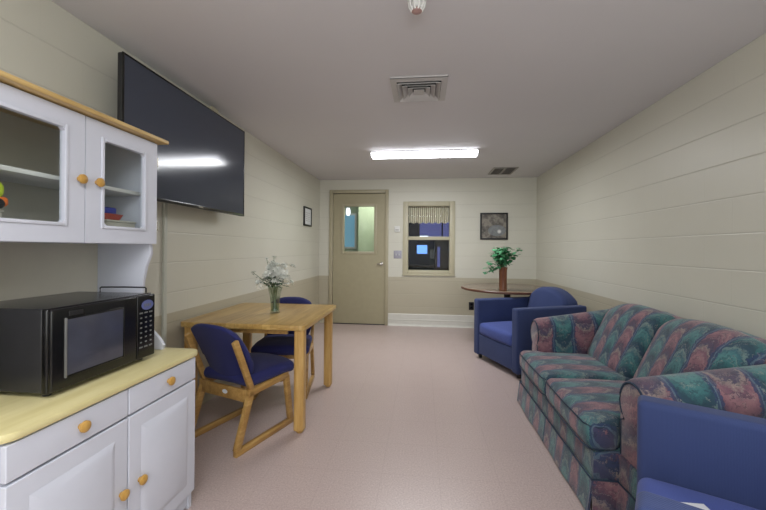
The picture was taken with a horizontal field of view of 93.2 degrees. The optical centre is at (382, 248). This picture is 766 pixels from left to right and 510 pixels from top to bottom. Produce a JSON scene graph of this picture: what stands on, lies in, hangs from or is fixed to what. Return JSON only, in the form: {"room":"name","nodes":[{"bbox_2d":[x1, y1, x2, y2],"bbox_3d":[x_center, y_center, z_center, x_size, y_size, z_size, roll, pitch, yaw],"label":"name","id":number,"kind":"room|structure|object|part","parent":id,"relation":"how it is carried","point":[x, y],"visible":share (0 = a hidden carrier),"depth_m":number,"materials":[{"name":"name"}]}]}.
{"room":"care facility","nodes":[
{"label":"care facility","id":0,"kind":"room"},
{"bbox_2d":[0,0,319,405],"bbox_3d":[-1.540,0.038,1.820,0.140,2.300,8.360,0,0,6],"label":"wall","id":1,"kind":"structure","parent":0,"point":[212,256],"depth_m":2.70,"materials":[{"name":"beige paint"}]},
{"bbox_2d":[161,202,167,346],"bbox_3d":[-1.407,0.379,2.328,0.018,1.620,0.028,0,0,6],"label":"cable raceway","id":2,"kind":"object","parent":1,"relation":"attached to","point":[164,205],"visible":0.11,"depth_m":2.32,"materials":[{"name":"beige plastic"}]},
{"bbox_2d":[117,51,244,215],"bbox_3d":[-1.311,-0.632,2.437,0.158,0.714,1.244,0,0,6],"label":"television","id":3,"kind":"object","parent":1,"relation":"attached to","point":[201,166],"visible":0.84,"depth_m":2.29,"materials":[{"name":"black plastic"}]},
{"bbox_2d":[208,106,217,113],"bbox_3d":[-1.323,-1.035,2.783,0.064,0.098,0.088,0,0,6],"label":"junction box","id":4,"kind":"object","parent":1,"relation":"attached to","point":[210,107],"visible":0.31,"depth_m":2.76,"materials":[{"name":"beige paint"}]},
{"bbox_2d":[303,206,311,226],"bbox_3d":[-1.081,-0.464,5.200,0.022,0.270,0.330,0,0,6],"label":"framed certificate","id":5,"kind":"object","parent":1,"relation":"attached to","point":[307,212],"visible":1,"depth_m":5.19,"materials":[{"name":"white paper"}]},
{"bbox_2d":[345,207,373,251],"bbox_3d":[-0.816,-0.046,6.866,2.230,2.480,1.830,0,0,6],"label":"wall","id":6,"kind":"structure","parent":0,"point":[365,215],"depth_m":6.80,"materials":[{"name":"teal paint"}]},
{"bbox_2d":[346,207,350,215],"bbox_3d":[-0.720,-0.946,7.495,0.100,0.520,0.100,0,0,6],"label":"ceiling light","id":7,"kind":"object","parent":6,"relation":"attached to","point":[348,212],"visible":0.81,"depth_m":7.46,"materials":[{"name":"white plastic"}]},
{"bbox_2d":[345,213,356,248],"bbox_3d":[-0.758,-0.381,7.685,0.400,0.750,0.030,0,0,6],"label":"hallway window","id":8,"kind":"structure","parent":6,"relation":"in","point":[351,220],"depth_m":7.68,"materials":[{"name":"blue glass"}]},
{"bbox_2d":[184,323,591,509],"bbox_3d":[0.190,1.252,1.628,3.640,0.100,8.360,0,0,6],"label":"floor","id":9,"kind":"structure","parent":0,"point":[409,417],"depth_m":2.28,"materials":[{"name":"tile"}]},
{"bbox_2d":[0,347,197,509],"bbox_3d":[-1.148,0.829,1.328,0.529,0.724,0.820,0,0,6],"label":"base cabinet","id":10,"kind":"object","parent":9,"relation":"on","point":[123,437],"visible":0.96,"depth_m":1.21,"materials":[{"name":"white paint"}]},
{"bbox_3d":[-1.064,0.547,1.117,0.268,0.096,0.381,0,0,6],"label":"drawer","id":11,"kind":"part","parent":10,"relation":"part of","materials":[{"name":"white paint"}]},
{"bbox_3d":[-0.936,0.857,1.103,0.031,0.507,0.381,0,0,6],"label":"door","id":12,"kind":"part","parent":10,"relation":"part of","materials":[{"name":"white paint"}]},
{"bbox_3d":[-0.917,0.545,1.111,0.026,0.036,0.036,0,0,6],"label":"knob","id":13,"kind":"part","parent":10,"relation":"part of","materials":[{"name":"brown wood"}]},
{"bbox_2d":[0,347,197,444],"bbox_3d":[-1.153,0.479,1.329,0.513,0.025,0.820,0,0,6],"label":"countertop","id":14,"kind":"structure","parent":10,"relation":"on","point":[21,414],"depth_m":1.15,"materials":[{"name":"laminate"}]},
{"bbox_2d":[0,286,154,396],"bbox_3d":[-1.183,0.312,1.360,0.370,0.309,0.441,0,0,6],"label":"microwave oven","id":15,"kind":"object","parent":14,"relation":"on","point":[49,344],"depth_m":1.21,"materials":[{"name":"black metal"}]},
{"bbox_3d":[-1.022,0.319,1.166,0.008,0.194,0.006,0,0,6],"label":"bright trim","id":16,"kind":"part","parent":15,"relation":"part of","materials":[{"name":"silver metal"}]},
{"bbox_3d":[-1.018,0.321,1.292,0.016,0.259,0.336,0,0,6],"label":"door","id":17,"kind":"part","parent":15,"relation":"part of","materials":[{"name":"black plastic"}]},
{"bbox_3d":[-1.010,0.319,1.282,0.006,0.194,0.228,0,0,6],"label":"window trim","id":18,"kind":"part","parent":15,"relation":"part of","materials":[{"name":"black plastic"}]},
{"bbox_3d":[-1.030,0.321,1.343,0.024,0.269,0.441,0,0,6],"label":"frame","id":19,"kind":"part","parent":15,"relation":"part of","materials":[{"name":"black plastic"}]},
{"bbox_3d":[-1.103,0.172,1.536,0.201,0.027,0.007,0,0,0],"label":"wire handle","id":20,"kind":"part","parent":15,"relation":"part of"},
{"bbox_3d":[-0.994,0.321,1.511,0.016,0.259,0.096,0,0,6],"label":"control panel","id":21,"kind":"part","parent":15,"relation":"part of","materials":[{"name":"black plastic"}]},
{"bbox_2d":[0,70,168,349],"bbox_3d":[-1.231,-0.026,1.333,0.350,0.984,0.840,0,0,6],"label":"hutch","id":22,"kind":"object","parent":14,"relation":"on","point":[63,160],"visible":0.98,"depth_m":1.41,"materials":[{"name":"white wood"}]},
{"bbox_3d":[-1.135,-0.258,1.138,0.019,0.469,0.406,0,0,6],"label":"door","id":23,"kind":"part","parent":22,"relation":"part of","materials":[{"name":"white paint"}]},
{"bbox_3d":[-1.396,-0.018,1.349,0.008,0.966,0.739,0,0,6],"label":"panel","id":24,"kind":"part","parent":22,"relation":"part of","materials":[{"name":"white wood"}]},
{"bbox_2d":[0,164,140,195],"bbox_3d":[-1.278,-0.256,1.336,0.227,0.016,0.739,0,0,6],"label":"shelf","id":25,"kind":"object","parent":22,"relation":"attached to","point":[10,176],"depth_m":1.33,"materials":[{"name":"white wood"}]},
{"bbox_3d":[-1.092,-0.255,1.315,0.026,0.035,0.035,0,0,6],"label":"knob","id":26,"kind":"part","parent":22,"relation":"part of","materials":[{"name":"brown wood"}]},
{"bbox_3d":[-1.084,-0.255,1.387,0.026,0.035,0.035,0,0,6],"label":"knob","id":27,"kind":"part","parent":22,"relation":"part of","materials":[{"name":"brown wood"}]},
{"bbox_2d":[104,219,135,227],"bbox_3d":[-1.211,-0.083,1.603,0.126,0.085,0.156,0,0,6],"label":"storage box","id":28,"kind":"object","parent":22,"relation":"on","point":[108,222],"visible":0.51,"depth_m":1.58,"materials":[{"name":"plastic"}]},
{"bbox_2d":[104,207,122,219],"bbox_3d":[-1.211,-0.154,1.595,0.050,0.058,0.115,0,0,6],"label":"boat","id":29,"kind":"object","parent":28,"relation":"on","point":[109,213],"visible":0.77,"depth_m":1.59,"materials":[{"name":"red plastic"}]},
{"bbox_3d":[-1.210,-0.120,1.603,0.126,0.010,0.156,0,0,6],"label":"lid","id":30,"kind":"part","parent":28,"relation":"part of","materials":[{"name":"white plastic"}]},
{"bbox_3d":[-1.092,-0.258,1.523,0.019,0.469,0.361,0,0,6],"label":"door","id":31,"kind":"part","parent":22,"relation":"part of","materials":[{"name":"white paint"}]},
{"bbox_3d":[-1.187,-0.017,1.707,0.345,0.966,0.018,0,0,6],"label":"panel","id":32,"kind":"part","parent":22,"relation":"part of","materials":[{"name":"white paint"}]},
{"bbox_3d":[-1.269,-0.083,1.076,0.126,0.085,0.156,0,0,6],"label":"storage box","id":33,"kind":"object","parent":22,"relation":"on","visible":0},
{"bbox_2d":[0,182,7,207],"bbox_3d":[-1.248,-0.178,1.076,0.106,0.105,0.175,0,0,6],"label":"toy car","id":34,"kind":"object","parent":33,"relation":"on","point":[3,200],"visible":1,"depth_m":1.13,"materials":[{"name":"plastic"}]},
{"bbox_3d":[-0.903,0.858,1.263,0.026,0.036,0.036,0,0,6],"label":"knob","id":35,"kind":"part","parent":10,"relation":"part of","materials":[{"name":"brown wood"}]},
{"bbox_3d":[-0.893,0.858,1.346,0.026,0.036,0.036,0,0,6],"label":"knob","id":36,"kind":"part","parent":10,"relation":"part of","materials":[{"name":"brown wood"}]},
{"bbox_3d":[-0.893,0.858,1.487,0.031,0.507,0.380,0,0,6],"label":"door","id":37,"kind":"part","parent":10,"relation":"part of","materials":[{"name":"white paint"}]},
{"bbox_3d":[-1.022,0.547,1.502,0.268,0.096,0.380,0,0,6],"label":"drawer","id":38,"kind":"part","parent":10,"relation":"part of","materials":[{"name":"white paint"}]},
{"bbox_3d":[-0.875,0.545,1.496,0.026,0.036,0.036,0,0,6],"label":"knob","id":39,"kind":"part","parent":10,"relation":"part of","materials":[{"name":"brown wood"}]},
{"bbox_2d":[184,323,293,457],"bbox_3d":[-0.917,0.819,2.384,0.460,0.748,0.571,0,0,26],"label":"dining chair","id":40,"kind":"object","parent":9,"relation":"on","point":[228,358],"visible":0.99,"depth_m":2.23,"materials":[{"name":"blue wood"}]},
{"bbox_3d":[-1.184,0.686,2.297,0.028,0.329,0.159,0,0,26],"label":"post","id":41,"kind":"part","parent":40,"relation":"part of","materials":[{"name":"brown wood"}]},
{"bbox_3d":[-1.183,1.002,2.304,0.030,0.328,0.145,0,0,26],"label":"leg","id":42,"kind":"part","parent":40,"relation":"part of","materials":[{"name":"brown wood"}]},
{"bbox_3d":[-1.096,0.851,2.483,0.030,0.054,0.354,0,0,26],"label":"rail","id":43,"kind":"part","parent":40,"relation":"part of","materials":[{"name":"brown wood"}]},
{"bbox_3d":[-0.996,0.624,2.218,0.412,0.360,0.202,0,0,26],"label":"backrest","id":44,"kind":"part","parent":40,"relation":"part of","materials":[{"name":"blue fabric"}]},
{"bbox_3d":[-0.985,0.877,2.244,0.380,0.074,0.022,0,0,26],"label":"rail","id":45,"kind":"part","parent":40,"relation":"part of","materials":[{"name":"brown wood"}]},
{"bbox_3d":[-0.817,0.689,2.120,0.028,0.329,0.159,0,0,26],"label":"post","id":46,"kind":"part","parent":40,"relation":"part of","materials":[{"name":"brown wood"}]},
{"bbox_3d":[-0.816,1.005,2.127,0.030,0.328,0.145,0,0,26],"label":"leg","id":47,"kind":"part","parent":40,"relation":"part of","materials":[{"name":"brown wood"}]},
{"bbox_3d":[-0.888,0.791,2.442,0.460,0.096,0.440,0,0,26],"label":"seat","id":48,"kind":"part","parent":40,"relation":"part of","materials":[{"name":"blue fabric"}]},
{"bbox_3d":[-0.728,0.854,2.306,0.030,0.054,0.354,0,0,26],"label":"rail","id":49,"kind":"part","parent":40,"relation":"part of","materials":[{"name":"brown wood"}]},
{"bbox_3d":[-0.648,1.009,2.474,0.030,0.316,0.084,0,0,26],"label":"leg","id":50,"kind":"part","parent":40,"relation":"part of","materials":[{"name":"brown wood"}]},
{"bbox_2d":[181,303,335,432],"bbox_3d":[-0.887,0.841,2.801,0.865,0.705,0.885,0,0,6],"label":"dining table","id":51,"kind":"object","parent":9,"relation":"on","point":[247,319],"visible":0.73,"depth_m":2.49,"materials":[{"name":"brown wood"}]},
{"bbox_3d":[-1.299,0.844,2.448,0.066,0.648,0.066,0,0,6],"label":"leg","id":52,"kind":"part","parent":51,"relation":"part of","materials":[{"name":"brown wood"}]},
{"bbox_3d":[-1.212,0.845,3.236,0.066,0.648,0.066,0,0,6],"label":"leg","id":53,"kind":"part","parent":51,"relation":"part of","materials":[{"name":"brown wood"}]},
{"bbox_3d":[-0.542,0.850,2.364,0.066,0.648,0.066,0,0,6],"label":"leg","id":54,"kind":"part","parent":51,"relation":"part of","materials":[{"name":"brown wood"}]},
{"bbox_3d":[-0.477,0.850,3.155,0.066,0.648,0.066,0,0,6],"label":"leg","id":55,"kind":"part","parent":51,"relation":"part of","materials":[{"name":"brown wood"}]},
{"bbox_3d":[-0.828,0.390,2.777,0.112,0.198,0.112,0,0,6],"label":"glass vase","id":56,"kind":"object","parent":51,"relation":"on","visible":0},
{"bbox_2d":[251,256,294,310],"bbox_3d":[-0.829,0.262,2.759,0.293,0.421,0.319,0,0,-34],"label":"flower bouquet","id":57,"kind":"object","parent":56,"relation":"in","point":[278,272],"visible":1,"depth_m":2.74,"materials":[{"name":"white plant"}]},
{"bbox_2d":[251,297,314,399],"bbox_3d":[-0.835,0.820,3.105,0.460,0.748,0.571,0,0,-4],"label":"dining chair","id":58,"kind":"object","parent":9,"relation":"on","point":[277,344],"visible":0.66,"depth_m":2.95,"materials":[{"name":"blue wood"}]},
{"bbox_3d":[-0.831,0.792,3.040,0.460,0.096,0.440,0,0,-4],"label":"seat","id":59,"kind":"part","parent":58,"relation":"part of","materials":[{"name":"blue fabric"}]},
{"bbox_3d":[-0.825,0.875,2.949,0.380,0.036,0.022,0,0,-4],"label":"rail","id":60,"kind":"part","parent":58,"relation":"part of","materials":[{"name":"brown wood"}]},
{"bbox_3d":[-0.845,0.625,3.289,0.412,0.360,0.202,0,0,-4],"label":"backrest","id":61,"kind":"part","parent":58,"relation":"part of","materials":[{"name":"blue fabric"}]},
{"bbox_3d":[-0.620,1.009,2.920,0.030,0.316,0.084,0,0,-4],"label":"leg","id":62,"kind":"part","parent":58,"relation":"part of","materials":[{"name":"brown wood"}]},
{"bbox_3d":[-0.631,0.855,3.106,0.030,0.054,0.354,0,0,-4],"label":"rail","id":63,"kind":"part","parent":58,"relation":"part of","materials":[{"name":"brown wood"}]},
{"bbox_3d":[-0.643,0.690,3.312,0.028,0.329,0.159,0,0,-4],"label":"post","id":64,"kind":"part","parent":58,"relation":"part of","materials":[{"name":"brown wood"}]},
{"bbox_3d":[-0.645,1.006,3.304,0.030,0.328,0.144,0,0,-4],"label":"leg","id":65,"kind":"part","parent":58,"relation":"part of","materials":[{"name":"brown wood"}]},
{"bbox_2d":[461,283,545,296],"bbox_3d":[1.601,0.851,4.672,1.167,0.716,1.167,0,0,6],"label":"round table","id":66,"kind":"object","parent":9,"relation":"on","point":[493,288],"visible":0.55,"depth_m":4.52,"materials":[{"name":"brown laminate"}]},
{"bbox_2d":[483,247,522,290],"bbox_3d":[1.392,0.230,4.257,0.357,0.522,0.406,0,0,-34],"label":"potted plant","id":67,"kind":"object","parent":66,"relation":"on","point":[501,255],"visible":1,"depth_m":4.25,"materials":[{"name":"green plant"}]},
{"bbox_3d":[1.422,0.354,4.290,0.102,0.275,0.102,0,0,6],"label":"pot","id":68,"kind":"part","parent":67,"relation":"part of","materials":[{"name":"brown ceramic"}]},
{"bbox_2d":[474,287,586,378],"bbox_3d":[1.512,0.809,3.814,0.817,0.805,0.770,0,0,-17],"label":"armchair","id":69,"kind":"object","parent":9,"relation":"on","point":[502,325],"visible":0.63,"depth_m":3.70,"materials":[{"name":"blue fabric"}]},
{"bbox_3d":[1.432,1.044,3.790,0.618,0.215,0.578,0,0,-17],"label":"panel","id":70,"kind":"part","parent":69,"relation":"part of","materials":[{"name":"blue fabric"}]},
{"bbox_2d":[480,321,511,346],"bbox_3d":[1.415,0.872,3.785,0.616,0.158,0.574,0,0,-17],"label":"seat cushion","id":71,"kind":"object","parent":69,"relation":"on","point":[498,333],"depth_m":3.71,"materials":[{"name":"blue fabric"}]},
{"bbox_3d":[1.417,0.861,4.138,0.810,0.610,0.095,0,0,-17],"label":"arm","id":72,"kind":"part","parent":69,"relation":"part of","materials":[{"name":"blue fabric"}]},
{"bbox_3d":[1.611,0.863,3.491,0.810,0.610,0.095,0,0,-17],"label":"arm","id":73,"kind":"part","parent":69,"relation":"part of","materials":[{"name":"blue fabric"}]},
{"bbox_3d":[1.781,0.712,3.894,0.256,0.605,0.576,0,0,-17],"label":"backrest","id":74,"kind":"part","parent":69,"relation":"part of","materials":[{"name":"blue fabric"}]},
{"bbox_2d":[517,304,765,509],"bbox_3d":[1.452,0.791,2.198,0.928,0.818,1.600,0,0,6],"label":"loveseat","id":75,"kind":"object","parent":9,"relation":"on","point":[584,375],"visible":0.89,"depth_m":1.85,"materials":[{"name":"multicoloured fabric"}]},
{"bbox_3d":[1.574,0.759,2.876,0.715,0.607,0.226,0,0,6],"label":"arm","id":76,"kind":"part","parent":75,"relation":"part of"},
{"bbox_2d":[520,350,630,394],"bbox_3d":[1.327,0.861,2.518,0.609,0.186,0.601,0,0,6],"label":"seat cushion","id":77,"kind":"object","parent":75,"relation":"on","point":[538,366],"depth_m":2.41,"materials":[{"name":"multicoloured fabric"}]},
{"bbox_2d":[546,378,625,450],"bbox_3d":[1.260,0.860,1.913,0.609,0.186,0.601,0,0,6],"label":"seat cushion","id":78,"kind":"object","parent":75,"relation":"on","point":[588,408],"depth_m":1.82,"materials":[{"name":"multicoloured fabric"}]},
{"bbox_2d":[588,304,675,378],"bbox_3d":[1.659,0.606,2.482,0.337,0.444,0.604,0,0,6],"label":"cushion","id":79,"kind":"object","parent":75,"relation":"on","point":[619,339],"depth_m":2.35,"materials":[{"name":"multicoloured fabric"}]},
{"bbox_3d":[1.814,0.743,2.158,0.200,0.644,1.530,0,0,6],"label":"frame","id":80,"kind":"part","parent":75,"relation":"part of","materials":[{"name":"multicoloured fabric"}]},
{"bbox_3d":[1.423,0.758,1.510,0.715,0.607,0.226,0,0,6],"label":"arm","id":81,"kind":"part","parent":75,"relation":"part of"},
{"bbox_2d":[633,318,765,377],"bbox_3d":[1.592,0.605,1.876,0.337,0.444,0.604,0,0,6],"label":"cushion","id":82,"kind":"object","parent":75,"relation":"on","point":[678,345],"depth_m":1.80,"materials":[{"name":"multicoloured fabric"}]},
{"bbox_2d":[635,395,765,509],"bbox_3d":[1.086,0.806,0.850,0.817,0.805,0.770,0,0,35],"label":"armchair","id":83,"kind":"object","parent":9,"relation":"on","point":[715,459],"visible":0.99,"depth_m":1.21,"materials":[{"name":"blue fabric"}]},
{"bbox_3d":[0.892,0.857,0.573,0.810,0.610,0.095,0,0,35],"label":"arm","id":84,"kind":"part","parent":83,"relation":"part of","materials":[{"name":"blue fabric"}]},
{"bbox_2d":[682,502,709,509],"bbox_3d":[0.917,0.781,1.070,0.120,0.003,0.090,0,0,6],"label":"paper sheet","id":85,"kind":"object","parent":83,"relation":"on","point":[702,506],"visible":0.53,"depth_m":1.10,"materials":[{"name":"white paper"}]},
{"bbox_2d":[635,478,758,509],"bbox_3d":[1.003,0.869,0.908,0.616,0.158,0.574,0,0,35],"label":"seat cushion","id":86,"kind":"object","parent":83,"relation":"on","point":[714,496],"depth_m":1.18,"materials":[{"name":"blue fabric"}]},
{"bbox_2d":[52,0,765,179],"bbox_3d":[0.209,-1.148,1.628,3.640,0.100,8.360,0,0,6],"label":"ceiling","id":87,"kind":"structure","parent":0,"point":[531,84],"depth_m":2.14,"materials":[{"name":"white paint"}]},
{"bbox_2d":[407,0,426,15],"bbox_3d":[0.149,-1.071,1.594,0.086,0.056,0.086,0,0,6],"label":"smoke detector","id":88,"kind":"object","parent":87,"relation":"attached to","point":[416,7],"visible":1,"depth_m":1.58,"materials":[{"name":"white plastic"}]},
{"bbox_2d":[390,75,447,102],"bbox_3d":[0.247,-1.084,2.479,0.370,0.032,0.370,0,0,6],"label":"ceiling vent","id":89,"kind":"object","parent":87,"relation":"in","point":[428,87],"visible":1,"depth_m":2.44,"materials":[{"name":"white metal"}]},
{"bbox_3d":[0.247,-1.074,2.479,0.072,0.004,0.072,0,0,6],"label":"plate","id":90,"kind":"part","parent":89,"relation":"part of","materials":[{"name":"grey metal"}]},
{"bbox_2d":[370,149,478,159],"bbox_3d":[0.462,-1.071,4.105,1.204,0.050,0.190,0,0,6],"label":"ceiling light","id":91,"kind":"object","parent":87,"relation":"attached to","point":[454,152],"visible":1,"depth_m":4.04,"materials":[{"name":"white plastic"}]},
{"bbox_2d":[488,167,518,174],"bbox_3d":[1.659,-1.081,5.019,0.320,0.013,0.440,0,0,6],"label":"ceiling vent","id":92,"kind":"object","parent":87,"relation":"in","point":[496,170],"visible":1,"depth_m":4.99,"materials":[{"name":"grey metal"}]},
{"bbox_2d":[408,222,434,264],"bbox_3d":[2.093,-0.024,6.973,3.530,2.480,2.680,0,0,6],"label":"wall","id":93,"kind":"structure","parent":0,"point":[413,258],"depth_m":8.39,"materials":[{"name":"black"}]},
{"bbox_2d":[418,222,448,236],"bbox_3d":[1.263,-0.440,8.312,0.920,0.460,0.040,0,0,6],"label":"window","id":94,"kind":"structure","parent":93,"relation":"in","point":[441,229],"depth_m":8.33,"materials":[{"name":"blue glass"}]},
{"bbox_2d":[319,177,536,322],"bbox_3d":[0.650,0.055,5.713,3.360,2.300,0.140,0,0,6],"label":"wall","id":95,"kind":"structure","parent":0,"point":[517,197],"depth_m":5.58,"materials":[{"name":"beige paint"}]},
{"bbox_2d":[329,189,388,324],"bbox_3d":[-0.386,0.128,5.781,0.952,2.138,0.152,0,0,6],"label":"door","id":96,"kind":"structure","parent":95,"relation":"in","point":[358,280],"depth_m":5.76,"materials":[{"name":"beige paint"}]},
{"bbox_3d":[-0.379,-0.319,5.779,0.568,0.799,0.056,0,0,6],"label":"glazing frame","id":97,"kind":"part","parent":96,"relation":"part of","materials":[{"name":"beige paint"}]},
{"bbox_2d":[394,226,399,231],"bbox_3d":[0.222,-0.313,5.676,0.084,0.090,0.032,0,0,6],"label":"thermostat","id":98,"kind":"object","parent":95,"relation":"attached to","point":[396,228],"visible":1,"depth_m":5.66,"materials":[{"name":"white plastic"}]},
{"bbox_2d":[394,251,401,258],"bbox_3d":[0.229,0.087,5.678,0.124,0.124,0.024,0,0,6],"label":"light switch","id":99,"kind":"object","parent":95,"relation":"attached to","point":[397,254],"visible":1,"depth_m":5.68,"materials":[{"name":"grey plastic"}]},
{"bbox_2d":[402,201,454,275],"bbox_3d":[0.717,-0.162,5.681,0.809,1.155,0.150,0,0,6],"label":"window","id":100,"kind":"structure","parent":95,"relation":"in","point":[451,204],"depth_m":5.62,"materials":[{"name":"beige paint"}]},
{"bbox_3d":[0.706,0.405,5.621,0.809,0.022,0.030,0,0,6],"label":"sill","id":101,"kind":"part","parent":100,"relation":"part of","materials":[{"name":"beige paint"}]},
{"bbox_3d":[0.715,-0.167,5.667,0.641,0.055,0.078,0,0,6],"label":"meeting rail","id":102,"kind":"part","parent":100,"relation":"part of","materials":[{"name":"beige paint"}]},
{"bbox_2d":[409,207,448,223],"bbox_3d":[0.724,-0.539,5.721,0.636,0.280,0.034,0,0,6],"label":"valance","id":103,"kind":"object","parent":100,"relation":"hanging from","point":[419,215],"visible":0.94,"depth_m":5.72,"materials":[{"name":"fabric"}]},
{"bbox_2d":[388,313,473,327],"bbox_3d":[1.191,1.114,5.571,2.238,0.190,0.022,0,0,6],"label":"baseboard","id":104,"kind":"structure","parent":95,"relation":"attached to","point":[394,319],"depth_m":5.62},
{"bbox_2d":[469,302,473,309],"bbox_3d":[1.356,0.876,5.559,0.076,0.120,0.010,0,0,6],"label":"wall outlet","id":105,"kind":"object","parent":95,"relation":"attached to","point":[471,304],"visible":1,"depth_m":5.56,"materials":[{"name":"black plastic"}]},
{"bbox_2d":[480,213,507,239],"bbox_3d":[1.690,-0.347,5.517,0.410,0.410,0.022,0,0,6],"label":"framed picture","id":106,"kind":"object","parent":95,"relation":"attached to","point":[493,226],"visible":1,"depth_m":5.51},
{"bbox_2d":[536,33,765,338],"bbox_3d":[1.939,0.065,1.436,0.140,2.300,8.360,0,0,6],"label":"wall","id":107,"kind":"structure","parent":0,"point":[665,210],"depth_m":2.44,"materials":[{"name":"beige paint"}]},
{"bbox_3d":[0.975,1.258,7.095,5.760,0.100,2.680,0,0,6],"label":"floor","id":108,"kind":"structure","parent":0,"visible":0},
{"bbox_2d":[408,264,433,269],"bbox_3d":[1.233,0.780,7.806,1.650,0.860,0.550,0,0,6],"label":"office desk","id":109,"kind":"object","parent":108,"relation":"on","point":[410,266],"visible":0.02,"depth_m":7.71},
{"bbox_3d":[1.240,0.800,7.821,1.600,0.820,0.480,0,0,6],"label":"panel","id":110,"kind":"part","parent":109,"relation":"part of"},
{"bbox_2d":[416,244,427,264],"bbox_3d":[0.845,0.122,7.845,0.260,0.450,0.160,0,0,6],"label":"monitor","id":111,"kind":"object","parent":109,"relation":"on","point":[421,249],"visible":0.97,"depth_m":7.82,"materials":[{"name":"blue plastic"}]},
{"bbox_2d":[429,248,433,264],"bbox_3d":[1.113,0.169,7.771,0.250,0.360,0.108,0,0,6],"label":"rack","id":112,"kind":"object","parent":109,"relation":"on","point":[431,250],"visible":0.42,"depth_m":7.73,"materials":[{"name":"grey metal"}]},
{"bbox_2d":[434,240,448,269],"bbox_3d":[1.236,0.520,7.218,0.420,1.380,0.420,0,0,6],"label":"cupboard","id":113,"kind":"object","parent":108,"relation":"on","point":[441,247],"visible":0.16,"depth_m":7.04,"materials":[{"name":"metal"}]}
]}

